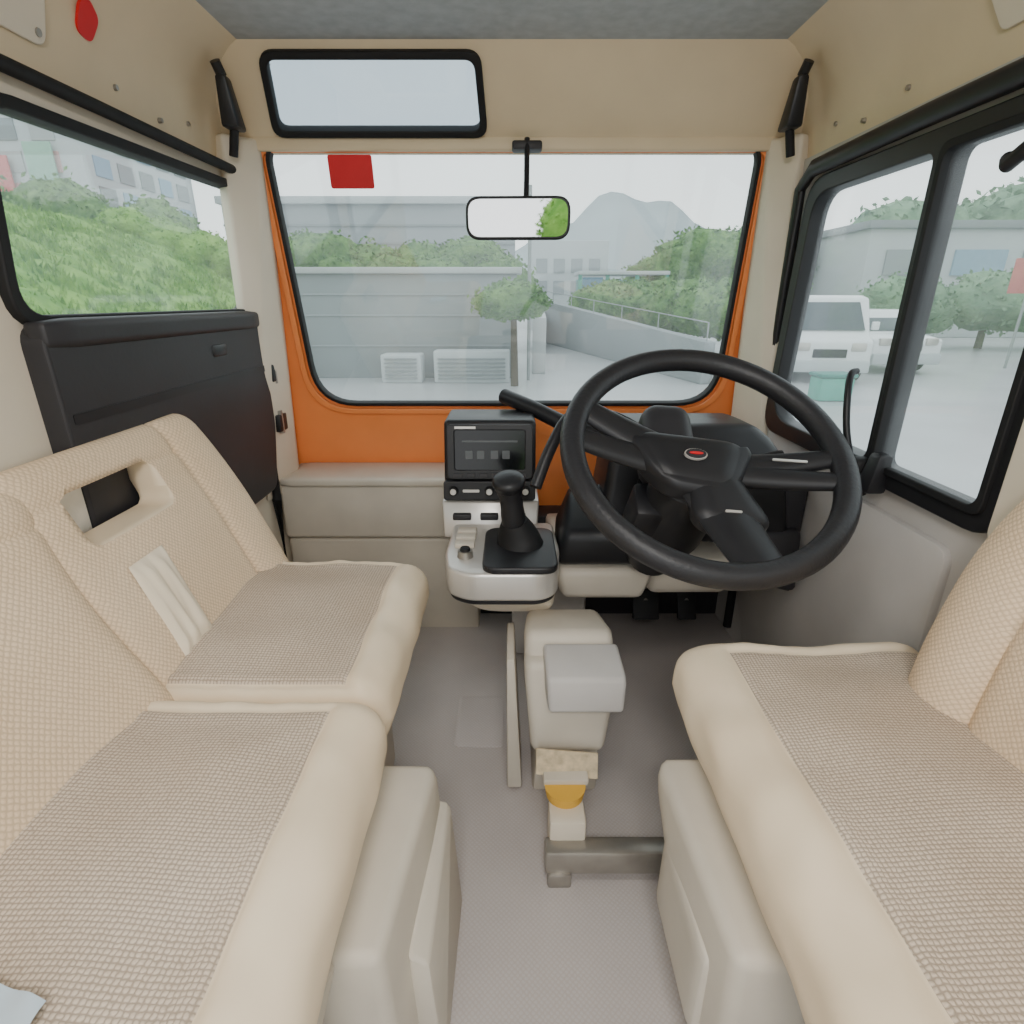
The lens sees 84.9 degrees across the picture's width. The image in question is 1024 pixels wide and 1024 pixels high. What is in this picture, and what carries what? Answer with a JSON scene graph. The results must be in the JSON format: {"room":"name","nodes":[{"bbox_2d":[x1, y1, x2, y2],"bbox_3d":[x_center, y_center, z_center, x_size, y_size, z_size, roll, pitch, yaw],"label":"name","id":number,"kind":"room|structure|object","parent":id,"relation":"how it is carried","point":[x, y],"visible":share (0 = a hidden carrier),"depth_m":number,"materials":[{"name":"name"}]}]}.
{"room":"vehicle cab interior","nodes":[
{"label":"vehicle cab interior","id":0,"kind":"room"},
{"bbox_2d":[0,72,292,561],"bbox_3d":[-0.655,0.146,0.547,0.020,1.240,2.320,0,21,0],"label":"wall","id":1,"kind":"structure","parent":0,"point":[24,439],"depth_m":0.74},
{"bbox_2d":[0,0,45,44],"bbox_3d":[-0.636,-0.653,0.678,0.033,0.094,0.170,0,21,0],"label":"trim","id":2,"kind":"structure","parent":1,"relation":"attached to","point":[20,17],"depth_m":0.73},
{"bbox_2d":[75,0,97,40],"bbox_3d":[-0.630,-0.729,0.830,0.023,0.047,0.041,0,21,0],"label":"sticker","id":3,"kind":"object","parent":1,"relation":"attached to","point":[86,19],"visible":1,"depth_m":0.83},
{"bbox_2d":[0,53,235,173],"bbox_3d":[-0.629,-0.397,0.319,0.027,0.050,2.078,0,21,0],"label":"trim","id":4,"kind":"structure","parent":1,"relation":"attached to","point":[15,69],"depth_m":0.84,"materials":[{"name":"black rubber"}]},
{"bbox_2d":[0,92,244,324],"bbox_3d":[-0.649,-0.501,1.018,0.036,0.289,0.747,0,21,0],"label":"gasket","id":5,"kind":"object","parent":1,"relation":"attached to","point":[11,106],"visible":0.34,"depth_m":0.79,"materials":[{"name":"black rubber"}]},
{"bbox_2d":[0,0,270,155],"bbox_3d":[-0.604,-0.498,0.239,0.147,0.232,2.200,0,21,0],"label":"trim","id":6,"kind":"structure","parent":1,"relation":"attached to","point":[158,54],"depth_m":0.95,"materials":[{"name":"plastic"}]},
{"bbox_2d":[20,327,287,556],"bbox_3d":[-0.624,-0.013,1.208,0.064,0.770,0.738,0,21,0],"label":"door","id":7,"kind":"structure","parent":1,"relation":"in","point":[236,416],"depth_m":0.98,"materials":[{"name":"plastic"}]},
{"bbox_2d":[23,311,258,347],"bbox_3d":[-0.625,-0.350,1.049,0.036,0.040,0.676,0,21,0],"label":"sill ledge","id":8,"kind":"object","parent":7,"relation":"attached to","point":[75,331],"visible":0.98,"depth_m":0.89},
{"bbox_2d":[73,365,264,424],"bbox_3d":[-0.619,-0.243,1.089,0.012,0.015,0.650,0,21,0],"label":"rib","id":9,"kind":"object","parent":7,"relation":"attached to","point":[92,415],"visible":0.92,"depth_m":0.97,"materials":[{"name":"black plastic"}]},
{"bbox_2d":[212,344,227,356],"bbox_3d":[-0.623,-0.340,1.176,0.025,0.025,0.060,0,21,0],"label":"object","id":10,"kind":"structure","parent":7,"relation":"attached to","point":[219,349],"depth_m":1.17,"materials":[{"name":"black plastic"}]},
{"bbox_2d":[210,58,245,157],"bbox_3d":[-0.587,-0.827,1.152,0.043,0.159,0.077,0,21,0],"label":"clip","id":11,"kind":"object","parent":1,"relation":"attached to","point":[231,117],"visible":1,"depth_m":1.14,"materials":[{"name":"black plastic"}]},
{"bbox_2d":[215,133,298,500],"bbox_3d":[-0.614,-0.455,1.431,0.088,0.840,0.224,0,21,0],"label":"trim","id":12,"kind":"structure","parent":1,"relation":"attached to","point":[245,207],"depth_m":1.32,"materials":[{"name":"plastic"}]},
{"bbox_2d":[35,27,910,125],"bbox_3d":[0.000,-0.732,0.928,1.304,0.103,0.396,0,21,0],"label":"screws","id":13,"kind":"object","parent":1,"relation":"attached to","point":[38,32],"visible":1,"depth_m":0.92,"materials":[{"name":"metal"}]},
{"bbox_2d":[196,0,827,38],"bbox_3d":[0.000,-0.579,0.147,1.090,0.020,2.085,0,21,0],"label":"ceiling","id":14,"kind":"structure","parent":0,"point":[244,19],"depth_m":1.02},
{"bbox_2d":[264,155,762,504],"bbox_3d":[0.000,-0.430,1.525,1.340,0.968,0.184,0,21,0],"label":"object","id":15,"kind":"structure","parent":0,"point":[323,434],"depth_m":1.63,"materials":[{"name":"orange paint"}]},
{"bbox_2d":[259,49,486,137],"bbox_3d":[-0.291,-0.883,1.185,0.472,0.139,0.122,0,21,0],"label":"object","id":16,"kind":"structure","parent":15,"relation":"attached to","point":[282,130],"depth_m":1.19,"materials":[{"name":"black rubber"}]},
{"bbox_2d":[216,39,807,154],"bbox_3d":[0.000,-0.887,1.199,1.320,0.181,0.161,0,21,0],"label":"header","id":17,"kind":"object","parent":15,"relation":"attached to","point":[568,95],"depth_m":1.18,"materials":[{"name":"plastic"}]},
{"bbox_2d":[261,152,765,413],"bbox_3d":[0.005,-0.561,1.434,1.185,0.640,0.129,0,21,0],"label":"windshield","id":18,"kind":"object","parent":15,"relation":"attached to","point":[317,396],"visible":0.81,"depth_m":1.47,"materials":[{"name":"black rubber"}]},
{"bbox_2d":[327,155,374,188],"bbox_3d":[-0.375,-0.793,1.305,0.102,0.067,0.013,0,21,0],"label":"warning sticker","id":19,"kind":"object","parent":18,"relation":"attached to","point":[345,171],"visible":1,"depth_m":1.30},
{"bbox_2d":[466,137,570,239],"bbox_3d":[0.013,-0.707,1.226,0.225,0.209,0.126,0,21,0],"label":"mirror","id":20,"kind":"object","parent":15,"relation":"attached to","point":[525,217],"visible":1,"depth_m":1.20,"materials":[{"name":"black plastic"}]},
{"bbox_2d":[468,199,567,236],"bbox_3d":[0.013,-0.627,1.195,0.212,0.072,0.007,1,21,2],"label":"mirror glass","id":21,"kind":"object","parent":20,"relation":"attached to","point":[486,217],"depth_m":1.19,"materials":[{"name":"silver metal"}]},
{"bbox_2d":[392,613,733,1023],"bbox_3d":[0.000,0.720,0.764,1.360,0.032,2.320,0,21,0],"label":"floor","id":22,"kind":"structure","parent":0,"point":[594,950],"depth_m":1.06,"materials":[{"name":"plastic"}]},
{"bbox_2d":[0,414,428,765],"bbox_3d":[-0.396,0.228,0.976,0.468,0.743,0.465,0,21,0],"label":"seat","id":23,"kind":"object","parent":22,"relation":"on","point":[192,578],"visible":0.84,"depth_m":0.84,"materials":[{"name":"beige fabric"}]},
{"bbox_2d":[166,560,428,735],"bbox_3d":[-0.357,0.221,0.949,0.391,0.144,0.410,0,21,0],"label":"seat cushion","id":24,"kind":"object","parent":23,"relation":"on","point":[285,631],"depth_m":0.85,"materials":[{"name":"beige fabric"}]},
{"bbox_2d":[0,493,461,1023],"bbox_3d":[-0.351,0.436,0.452,0.538,0.726,0.776,0,21,0],"label":"seat","id":25,"kind":"object","parent":22,"relation":"on","point":[164,860],"visible":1,"depth_m":0.56,"materials":[{"name":"beige fabric"}]},
{"bbox_2d":[0,983,45,1023],"bbox_3d":[-0.362,0.350,0.370,0.075,0.008,0.085,0,21,0],"label":"paper","id":26,"kind":"object","parent":25,"relation":"on","point":[16,1006],"visible":1,"depth_m":0.39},
{"bbox_2d":[0,701,386,1023],"bbox_3d":[-0.354,0.418,0.413,0.397,0.145,0.718,0,21,0],"label":"seat cushion","id":27,"kind":"object","parent":25,"relation":"on","point":[190,862],"depth_m":0.51,"materials":[{"name":"beige fabric"}]},
{"bbox_2d":[280,462,717,626],"bbox_3d":[0.010,0.105,1.696,1.300,0.495,0.220,0,21,0],"label":"panel","id":28,"kind":"object","parent":22,"relation":"on","point":[348,511],"visible":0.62,"depth_m":1.58,"materials":[{"name":"grey plastic"}]},
{"bbox_2d":[499,389,807,596],"bbox_3d":[0.309,-0.063,1.378,0.681,0.461,0.538,0,21,0],"label":"dashboard","id":29,"kind":"object","parent":28,"relation":"attached to","point":[590,564],"visible":0.32,"depth_m":1.18,"materials":[{"name":"grey plastic"}]},
{"bbox_2d":[442,409,558,610],"bbox_3d":[-0.031,0.005,1.202,0.259,0.376,0.449,0,21,0],"label":"console","id":30,"kind":"object","parent":29,"relation":"attached to","point":[479,444],"visible":0.89,"depth_m":1.20,"materials":[{"name":"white plastic"}]},
{"bbox_2d":[454,540,474,547],"bbox_3d":[-0.095,0.064,1.128,0.040,0.010,0.025,0,21,0],"label":"switch","id":31,"kind":"object","parent":30,"relation":"attached to","point":[457,543],"depth_m":1.12,"materials":[{"name":"grey plastic"}]},
{"bbox_2d":[457,548,472,559],"bbox_3d":[-0.090,0.081,1.078,0.032,0.015,0.032,0,21,0],"label":"knob","id":32,"kind":"object","parent":30,"relation":"attached to","point":[462,553],"depth_m":1.07,"materials":[{"name":"metal"}]},
{"bbox_2d":[445,523,558,610],"bbox_3d":[-0.019,0.133,1.175,0.226,0.156,0.295,0,21,0],"label":"tray","id":33,"kind":"object","parent":30,"relation":"on","point":[488,576],"depth_m":1.04,"materials":[{"name":"white plastic"}]},
{"bbox_2d":[492,470,542,551],"bbox_3d":[0.013,-0.004,1.087,0.100,0.166,0.108,0,21,0],"label":"lever","id":34,"kind":"object","parent":30,"relation":"on","point":[516,533],"visible":1,"depth_m":1.06,"materials":[{"name":"plastic"}]},
{"bbox_2d":[626,483,705,575],"bbox_3d":[0.295,0.016,1.044,0.148,0.274,0.246,-4,21,-10],"label":"shroud","id":35,"kind":"object","parent":29,"relation":"attached to","point":[676,530],"visible":0.23,"depth_m":0.97,"materials":[{"name":"black plastic"}]},
{"bbox_2d":[623,483,662,536],"bbox_3d":[0.237,0.003,1.007,0.061,0.116,0.107,0,21,0],"label":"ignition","id":36,"kind":"object","parent":35,"relation":"attached to","point":[638,511],"visible":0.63,"depth_m":0.97,"materials":[{"name":"black plastic"}]},
{"bbox_2d":[637,405,692,483],"bbox_3d":[0.272,-0.117,1.004,0.095,0.141,0.150,1,21,4],"label":"column top cover","id":37,"kind":"structure","parent":35,"relation":"on","point":[673,420],"depth_m":0.98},
{"bbox_2d":[530,411,639,489],"bbox_3d":[0.135,-0.118,0.973,0.252,0.122,0.066,-9,23,-23],"label":"gear selector","id":38,"kind":"object","parent":37,"relation":"attached to","point":[537,481],"visible":0.38,"depth_m":0.93,"materials":[{"name":"black plastic"}]},
{"bbox_2d":[560,349,861,590],"bbox_3d":[0.304,-0.090,0.869,0.462,0.288,0.379,-2,21,-6],"label":"steering wheel","id":39,"kind":"object","parent":35,"relation":"attached to","point":[713,477],"visible":1,"depth_m":0.86,"materials":[{"name":"black plastic"}]},
{"bbox_2d":[507,609,663,887],"bbox_3d":[0.116,0.406,1.039,0.217,0.367,0.402,-7,22,-17],"label":"pedestal","id":40,"kind":"object","parent":22,"relation":"on","point":[575,677],"visible":0.95,"depth_m":0.99,"materials":[{"name":"grey plastic"}]},
{"bbox_2d":[512,586,695,652],"bbox_3d":[0.247,0.238,1.609,0.495,0.277,0.238,0,21,0],"label":"foot pedals","id":41,"kind":"object","parent":22,"relation":"on","point":[645,606],"visible":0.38,"depth_m":1.51,"materials":[{"name":"black rubber"}]},
{"bbox_2d":[657,499,1023,1023],"bbox_3d":[0.423,0.409,0.467,0.430,0.764,0.885,0,21,0],"label":"seat","id":42,"kind":"object","parent":22,"relation":"on","point":[844,836],"visible":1,"depth_m":0.60,"materials":[{"name":"beige fabric"}]},
{"bbox_2d":[672,642,1023,1023],"bbox_3d":[0.429,0.405,0.466,0.378,0.146,0.885,0,21,0],"label":"seat cushion","id":43,"kind":"object","parent":42,"relation":"on","point":[858,824],"depth_m":0.56,"materials":[{"name":"beige fabric"}]},
{"bbox_2d":[715,55,1023,642],"bbox_3d":[0.655,0.146,0.547,0.020,1.240,2.320,0,21,0],"label":"wall","id":44,"kind":"structure","parent":0,"point":[963,544],"depth_m":0.88,"materials":[{"name":"grey plastic"}]},
{"bbox_2d":[723,590,736,627],"bbox_3d":[0.636,0.065,1.553,0.024,0.580,0.023,0,21,0],"label":"seal","id":45,"kind":"object","parent":44,"relation":"attached to","point":[731,596],"visible":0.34,"depth_m":1.63,"materials":[{"name":"black rubber"}]},
{"bbox_2d":[731,133,808,434],"bbox_3d":[0.618,-0.455,1.431,0.080,0.840,0.224,0,21,0],"label":"trim","id":46,"kind":"structure","parent":44,"relation":"attached to","point":[781,176],"depth_m":1.33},
{"bbox_2d":[778,58,813,157],"bbox_3d":[0.587,-0.827,1.152,0.043,0.159,0.077,0,21,0],"label":"handle","id":47,"kind":"object","parent":44,"relation":"attached to","point":[792,117],"visible":1,"depth_m":1.14,"materials":[{"name":"black plastic"}]},
{"bbox_2d":[738,491,951,651],"bbox_3d":[0.640,0.202,1.220,0.016,0.560,0.660,0,21,0],"label":"panel","id":48,"kind":"object","parent":44,"relation":"attached to","point":[888,583],"visible":0.27,"depth_m":1.01,"materials":[{"name":"grey plastic"}]},
{"bbox_2d":[765,93,1023,532],"bbox_3d":[0.647,-0.336,0.973,0.036,0.538,0.726,0,21,0],"label":"window","id":49,"kind":"structure","parent":44,"relation":"in","point":[926,147],"depth_m":0.91,"materials":[{"name":"black plastic"}]},
{"bbox_2d":[843,368,892,495],"bbox_3d":[0.614,-0.137,0.988,0.044,0.214,0.145,0,21,0],"label":"handle","id":50,"kind":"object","parent":49,"relation":"attached to","point":[871,469],"depth_m":0.96,"materials":[{"name":"black plastic"}]},
{"bbox_2d":[868,112,1023,514],"bbox_3d":[0.629,-0.264,0.781,0.014,0.488,0.253,0,21,0],"label":"window frame","id":51,"kind":"structure","parent":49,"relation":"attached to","point":[952,145],"depth_m":0.82,"materials":[{"name":"black rubber"}]},
{"bbox_2d":[999,141,1023,172],"bbox_3d":[0.616,-0.436,0.656,0.040,0.086,0.096,0,21,0],"label":"hook","id":52,"kind":"object","parent":49,"relation":"attached to","point":[1009,160],"visible":1,"depth_m":0.67,"materials":[{"name":"black plastic"}]},
{"bbox_2d":[772,57,1023,345],"bbox_3d":[0.630,-0.160,0.383,0.038,0.529,2.029,0,21,0],"label":"trim","id":53,"kind":"structure","parent":44,"relation":"attached to","point":[1005,80],"depth_m":0.90,"materials":[{"name":"black plastic"}]},
{"bbox_2d":[788,0,1023,157],"bbox_3d":[0.604,-0.498,0.239,0.147,0.232,2.200,0,21,0],"label":"trim","id":54,"kind":"structure","parent":44,"relation":"attached to","point":[865,54],"depth_m":0.94,"materials":[{"name":"plastic"}]},
{"bbox_2d":[987,420,1023,536],"bbox_3d":[0.637,-0.187,0.573,0.020,0.545,0.164,0,21,0],"label":"trim","id":55,"kind":"structure","parent":44,"relation":"attached to","point":[1011,494],"depth_m":0.70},
{"bbox_2d":[992,0,1023,28],"bbox_3d":[0.635,-0.647,0.657,0.031,0.089,0.206,0,21,0],"label":"trim","id":56,"kind":"structure","parent":44,"relation":"attached to","point":[1009,13],"depth_m":0.72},
{"label":"outside","id":57,"kind":"structure","parent":0,"visible":0},
{"bbox_2d":[319,319,1023,498],"bbox_3d":[0.000,-16.177,47.338,160.000,0.100,180.000,0,21,0],"label":"ground","id":58,"kind":"structure","parent":57,"point":[956,406],"depth_m":10.19,"materials":[{"name":"concrete"}]},
{"bbox_2d":[0,166,113,222],"bbox_3d":[-14.539,-8.277,18.533,4.039,5.485,3.168,17,26,38],"label":"tree","id":59,"kind":"object","parent":58,"relation":"on","point":[64,195],"visible":0.24,"depth_m":16.85,"materials":[{"name":"green plant"}]},
{"bbox_2d":[0,114,198,226],"bbox_3d":[-28.250,-15.095,28.985,19.900,10.850,9.500,0,21,0],"label":"apartment block","id":60,"kind":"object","parent":58,"relation":"on","point":[39,152],"visible":0.22,"depth_m":24.43,"materials":[{"name":"concrete"}]},
{"bbox_2d":[3,200,235,314],"bbox_3d":[-8.453,-2.380,5.515,6.150,3.739,24.008,0,21,0],"label":"grass embankment","id":61,"kind":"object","parent":58,"relation":"on","point":[64,264],"visible":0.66,"depth_m":11.33,"materials":[{"name":"plant"}]},
{"bbox_2d":[95,205,156,235],"bbox_3d":[-11.137,-8.159,16.426,1.993,1.585,2.519,-14,25,-33],"label":"hedge","id":62,"kind":"object","parent":61,"relation":"on","point":[127,219],"visible":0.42,"depth_m":15.63,"materials":[{"name":"green plant"}]},
{"bbox_2d":[132,215,197,251],"bbox_3d":[-10.155,-7.875,16.465,2.648,1.610,1.977,19,28,40],"label":"hedge","id":63,"kind":"object","parent":61,"relation":"on","point":[158,231],"visible":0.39,"depth_m":15.70,"materials":[{"name":"green plant"}]},
{"bbox_2d":[171,228,226,266],"bbox_3d":[-9.157,-7.630,16.622,1.894,1.517,2.552,-10,23,-24],"label":"hedge","id":64,"kind":"object","parent":61,"relation":"on","point":[199,245],"visible":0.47,"depth_m":15.74,"materials":[{"name":"green plant"}]},
{"bbox_2d":[205,238,231,277],"bbox_3d":[-8.150,-7.295,16.603,2.222,1.552,2.330,0,21,0],"label":"hedge","id":65,"kind":"object","parent":61,"relation":"on","point":[220,260],"visible":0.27,"depth_m":15.77,"materials":[{"name":"green plant"}]},
{"bbox_2d":[117,193,200,231],"bbox_3d":[-12.538,-8.550,20.018,3.785,4.944,3.568,18,27,39],"label":"tree","id":66,"kind":"object","parent":58,"relation":"on","point":[161,207],"visible":0.12,"depth_m":18.60,"materials":[{"name":"green plant"}]},
{"bbox_2d":[289,228,365,266],"bbox_3d":[-5.703,-7.092,17.907,3.700,3.710,2.854,0,21,0],"label":"tree","id":67,"kind":"object","parent":58,"relation":"on","point":[310,249],"visible":0.26,"depth_m":16.79,"materials":[{"name":"green plant"}]},
{"bbox_2d":[214,196,514,257],"bbox_3d":[-8.600,-16.816,38.491,18.200,7.350,8.500,0,21,0],"label":"building","id":68,"kind":"structure","parent":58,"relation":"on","point":[392,221],"depth_m":33.87,"materials":[{"name":"concrete"}]},
{"bbox_2d":[350,236,417,266],"bbox_3d":[-4.163,-7.023,18.073,2.765,3.463,3.958,-16,26,-37],"label":"tree","id":69,"kind":"object","parent":58,"relation":"on","point":[375,256],"visible":0.17,"depth_m":17.16,"materials":[{"name":"green plant"}]},
{"bbox_2d":[380,353,424,382],"bbox_3d":[-2.200,-2.918,11.330,0.800,0.550,0.540,0,21,0],"label":"air conditioner","id":70,"kind":"object","parent":58,"relation":"on","point":[395,367],"visible":1,"depth_m":11.11,"materials":[{"name":"metal"}]},
{"bbox_2d":[296,274,516,377],"bbox_3d":[-2.550,-3.910,11.832,5.300,2.050,0.500,0,21,0],"label":"wall","id":71,"kind":"structure","parent":58,"relation":"on","point":[329,361],"depth_m":11.55,"materials":[{"name":"concrete"}]},
{"bbox_2d":[300,294,473,294],"bbox_3d":[-2.550,-4.420,11.372,5.300,0.030,0.040,0,21,0],"label":"joint","id":72,"kind":"object","parent":71,"relation":"attached to","point":[300,294],"visible":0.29,"depth_m":11.36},
{"bbox_2d":[304,314,479,315],"bbox_3d":[-2.550,-4.046,11.513,5.300,0.030,0.040,0,21,0],"label":"joint","id":73,"kind":"object","parent":71,"relation":"attached to","point":[304,314],"visible":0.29,"depth_m":11.50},
{"bbox_2d":[295,267,521,274],"bbox_3d":[-2.550,-4.925,11.448,5.500,0.120,0.700,0,21,0],"label":"coping","id":74,"kind":"object","parent":71,"relation":"on","point":[299,270],"visible":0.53,"depth_m":11.12,"materials":[{"name":"concrete"}]},
{"bbox_2d":[311,345,510,345],"bbox_3d":[-2.550,-3.485,11.725,5.300,0.030,0.040,0,21,0],"label":"joint","id":75,"kind":"object","parent":71,"relation":"attached to","point":[311,345],"visible":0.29,"depth_m":11.71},
{"bbox_2d":[387,239,474,266],"bbox_3d":[-2.524,-6.996,18.105,3.789,3.390,2.913,19,28,40],"label":"tree","id":76,"kind":"object","parent":58,"relation":"on","point":[424,257],"visible":0.25,"depth_m":17.20,"materials":[{"name":"green plant"}]},
{"bbox_2d":[433,349,509,382],"bbox_3d":[-0.800,-2.951,11.318,1.500,0.620,0.540,0,21,0],"label":"air conditioner","id":77,"kind":"object","parent":58,"relation":"on","point":[450,365],"visible":1,"depth_m":11.09,"materials":[{"name":"metal"}]},
{"bbox_2d":[432,235,543,287],"bbox_3d":[-0.903,-7.013,17.970,2.866,3.516,3.818,-18,27,-40],"label":"tree","id":78,"kind":"object","parent":58,"relation":"on","point":[470,251],"visible":0.37,"depth_m":17.08,"materials":[{"name":"green plant"}]},
{"bbox_2d":[467,276,553,386],"bbox_3d":[-0.002,-3.356,10.498,1.475,1.960,1.392,12,24,28],"label":"round tree","id":79,"kind":"object","parent":58,"relation":"on","point":[505,299],"visible":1,"depth_m":9.99,"materials":[{"name":"green plant"}]},
{"bbox_2d":[527,185,531,379],"bbox_3d":[0.340,-4.399,11.005,0.070,3.550,0.070,0,21,0],"label":"utility pole","id":80,"kind":"object","parent":58,"relation":"on","point":[530,186],"visible":0.6,"depth_m":11.21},
{"bbox_2d":[532,311,545,373],"bbox_3d":[0.875,-5.633,17.595,0.300,1.200,11.126,1,21,3],"label":"wall","id":81,"kind":"structure","parent":58,"relation":"on","point":[539,324],"depth_m":12.40,"materials":[{"name":"concrete"}]},
{"bbox_2d":[531,240,608,329],"bbox_3d":[3.100,-13.227,32.952,4.200,4.550,5.000,0,21,0],"label":"block","id":82,"kind":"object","parent":58,"relation":"on","point":[550,250],"visible":0.26,"depth_m":30.09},
{"bbox_2d":[553,259,564,272],"bbox_3d":[2.550,-13.302,30.251,0.600,0.700,0.100,0,21,0],"label":"window pane","id":83,"kind":"structure","parent":82,"relation":"attached to","point":[559,264],"depth_m":30.22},
{"bbox_2d":[567,276,627,309],"bbox_3d":[3.792,-8.927,23.752,2.907,2.042,3.709,13,24,31],"label":"hedge","id":84,"kind":"object","parent":58,"relation":"on","point":[576,302],"visible":0.26,"depth_m":22.78,"materials":[{"name":"green plant"}]},
{"bbox_2d":[515,192,706,279],"bbox_3d":[15.000,-46.558,100.533,190.000,19.132,29.000,0,21,0],"label":"hill","id":85,"kind":"structure","parent":58,"relation":"on","point":[630,225],"depth_m":95.03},
{"bbox_2d":[585,276,650,315],"bbox_3d":[4.497,-8.280,22.200,2.749,2.072,3.693,17,26,37],"label":"hedge","id":86,"kind":"object","parent":58,"relation":"on","point":[600,307],"visible":0.29,"depth_m":21.32,"materials":[{"name":"green plant"}]},
{"bbox_2d":[574,271,669,290],"bbox_3d":[4.900,-9.557,25.787,4.000,2.750,2.000,0,21,0],"label":"bus shelter","id":87,"kind":"object","parent":58,"relation":"on","point":[581,280],"visible":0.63,"depth_m":24.42,"materials":[{"name":"teal paint"}]},
{"bbox_2d":[545,302,715,383],"bbox_3d":[2.467,-5.551,16.814,0.334,1.599,13.206,-4,21,-11],"label":"wall","id":88,"kind":"structure","parent":58,"relation":"on","point":[604,336],"depth_m":15.26,"materials":[{"name":"concrete"}]},
{"bbox_3d":[3.800,-3.492,10.867,0.028,0.350,0.028,0,21,0],"label":"post","id":89,"kind":"object","parent":88,"relation":"on","visible":0},
{"bbox_2d":[543,290,708,322],"bbox_3d":[2.425,-6.256,16.557,0.024,0.824,12.898,-4,21,-12],"label":"handrail","id":90,"kind":"object","parent":89,"relation":"attached to","point":[543,290],"visible":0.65,"depth_m":13.72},
{"bbox_2d":[620,254,652,279],"bbox_3d":[7.225,-10.894,27.968,3.594,3.710,2.859,-11,23,-27],"label":"tree","id":91,"kind":"object","parent":58,"relation":"on","point":[642,265],"visible":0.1,"depth_m":27.03,"materials":[{"name":"green plant"}]},
{"bbox_2d":[607,275,678,323],"bbox_3d":[5.112,-7.680,20.650,3.698,2.034,2.788,-19,28,-41],"label":"hedge","id":92,"kind":"object","parent":58,"relation":"on","point":[639,290],"visible":0.31,"depth_m":19.92,"materials":[{"name":"green plant"}]},
{"bbox_2d":[633,274,714,332],"bbox_3d":[5.871,-7.039,19.092,3.697,2.073,2.892,-10,23,-25],"label":"hedge","id":93,"kind":"object","parent":58,"relation":"on","point":[657,301],"visible":0.34,"depth_m":18.48,"materials":[{"name":"green plant"}]},
{"bbox_2d":[645,224,741,282],"bbox_3d":[9.056,-10.710,25.958,5.497,4.785,4.434,9,22,22],"label":"tree","id":94,"kind":"object","parent":58,"relation":"on","point":[709,253],"visible":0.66,"depth_m":24.42,"materials":[{"name":"green plant"}]},
{"bbox_2d":[666,275,731,339],"bbox_3d":[6.451,-6.450,17.694,2.718,1.986,3.709,14,25,32],"label":"hedge","id":95,"kind":"object","parent":58,"relation":"on","point":[691,304],"visible":0.41,"depth_m":16.84,"materials":[{"name":"green plant"}]},
{"bbox_2d":[702,283,813,341],"bbox_3d":[7.115,-5.761,16.076,3.286,2.171,3.366,0,21,0],"label":"hedge","id":96,"kind":"object","parent":58,"relation":"on","point":[718,308],"visible":0.09,"depth_m":15.85,"materials":[{"name":"green plant"}]},
{"bbox_2d":[808,371,857,400],"bbox_3d":[5.275,-2.079,9.263,0.590,0.440,0.440,0,21,0],"label":"litter bin","id":97,"kind":"object","parent":58,"relation":"on","point":[824,385],"visible":0.87,"depth_m":9.11,"materials":[{"name":"teal paint"}]},
{"bbox_2d":[793,295,879,380],"bbox_3d":[6.445,-3.905,12.385,1.970,1.650,3.470,3,21,8],"label":"van","id":98,"kind":"object","parent":58,"relation":"on","point":[835,336],"visible":0.54,"depth_m":10.98,"materials":[{"name":"paint"}]},
{"bbox_2d":[812,349,847,357],"bbox_3d":[6.197,-3.096,10.938,0.620,0.160,0.085,3,21,8],"label":"grille","id":99,"kind":"object","parent":98,"relation":"attached to","point":[816,353],"depth_m":10.90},
{"bbox_2d":[869,309,941,370],"bbox_3d":[8.602,-4.401,14.121,2.020,1.350,4.070,-1,21,-3],"label":"sedan","id":100,"kind":"object","parent":58,"relation":"on","point":[882,338],"visible":0.22,"depth_m":12.38,"materials":[{"name":"paint"}]},
{"bbox_2d":[850,271,963,334],"bbox_3d":[13.249,-6.776,18.831,3.672,2.464,3.045,0,21,0],"label":"tree","id":101,"kind":"object","parent":58,"relation":"on","point":[887,294],"visible":0.48,"depth_m":18.10,"materials":[{"name":"green plant"}]},
{"bbox_2d":[850,196,981,224],"bbox_3d":[24.365,-15.571,34.919,9.397,7.546,8.186,0,21,0],"label":"tree","id":102,"kind":"object","parent":58,"relation":"on","point":[906,208],"visible":0.09,"depth_m":32.12,"materials":[{"name":"green plant"}]},
{"bbox_2d":[810,229,1023,337],"bbox_3d":[27.500,-11.236,27.825,25.000,4.450,8.000,0,21,0],"label":"building","id":103,"kind":"structure","parent":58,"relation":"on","point":[847,261],"depth_m":23.97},
{"bbox_2d":[881,249,912,274],"bbox_3d":[16.900,-10.594,23.791,2.200,1.000,0.200,0,21,0],"label":"window band","id":104,"kind":"object","parent":103,"relation":"attached to","point":[896,260],"visible":0.57,"depth_m":23.68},
{"bbox_2d":[822,220,1023,237],"bbox_3d":[27.400,-13.329,26.927,25.200,0.300,8.200,0,21,0],"label":"roof edge","id":105,"kind":"object","parent":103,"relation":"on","point":[871,224],"visible":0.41,"depth_m":23.12,"materials":[{"name":"concrete"}]},
{"bbox_2d":[949,249,1009,274],"bbox_3d":[19.800,-10.594,23.791,2.200,1.000,0.200,0,21,0],"label":"window band","id":106,"kind":"object","parent":103,"relation":"attached to","point":[964,260],"visible":0.79,"depth_m":23.67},
{"bbox_2d":[945,267,1023,348],"bbox_3d":[16.172,-6.848,18.808,3.594,2.614,3.416,17,26,37],"label":"tree","id":107,"kind":"object","parent":58,"relation":"on","point":[984,300],"visible":0.86,"depth_m":18.07,"materials":[{"name":"green plant"}]},
{"bbox_2d":[963,176,1023,219],"bbox_3d":[31.761,-16.006,34.731,10.345,8.493,9.813,0,21,0],"label":"tree","id":108,"kind":"object","parent":58,"relation":"on","point":[1007,203],"visible":0.26,"depth_m":32.08,"materials":[{"name":"green plant"}]},
{"bbox_2d":[1003,258,1023,368],"bbox_3d":[12.000,-4.641,13.201,1.000,2.450,0.078,0,21,0],"label":"roadside sign","id":109,"kind":"object","parent":58,"relation":"on","point":[1016,285],"visible":1,"depth_m":12.94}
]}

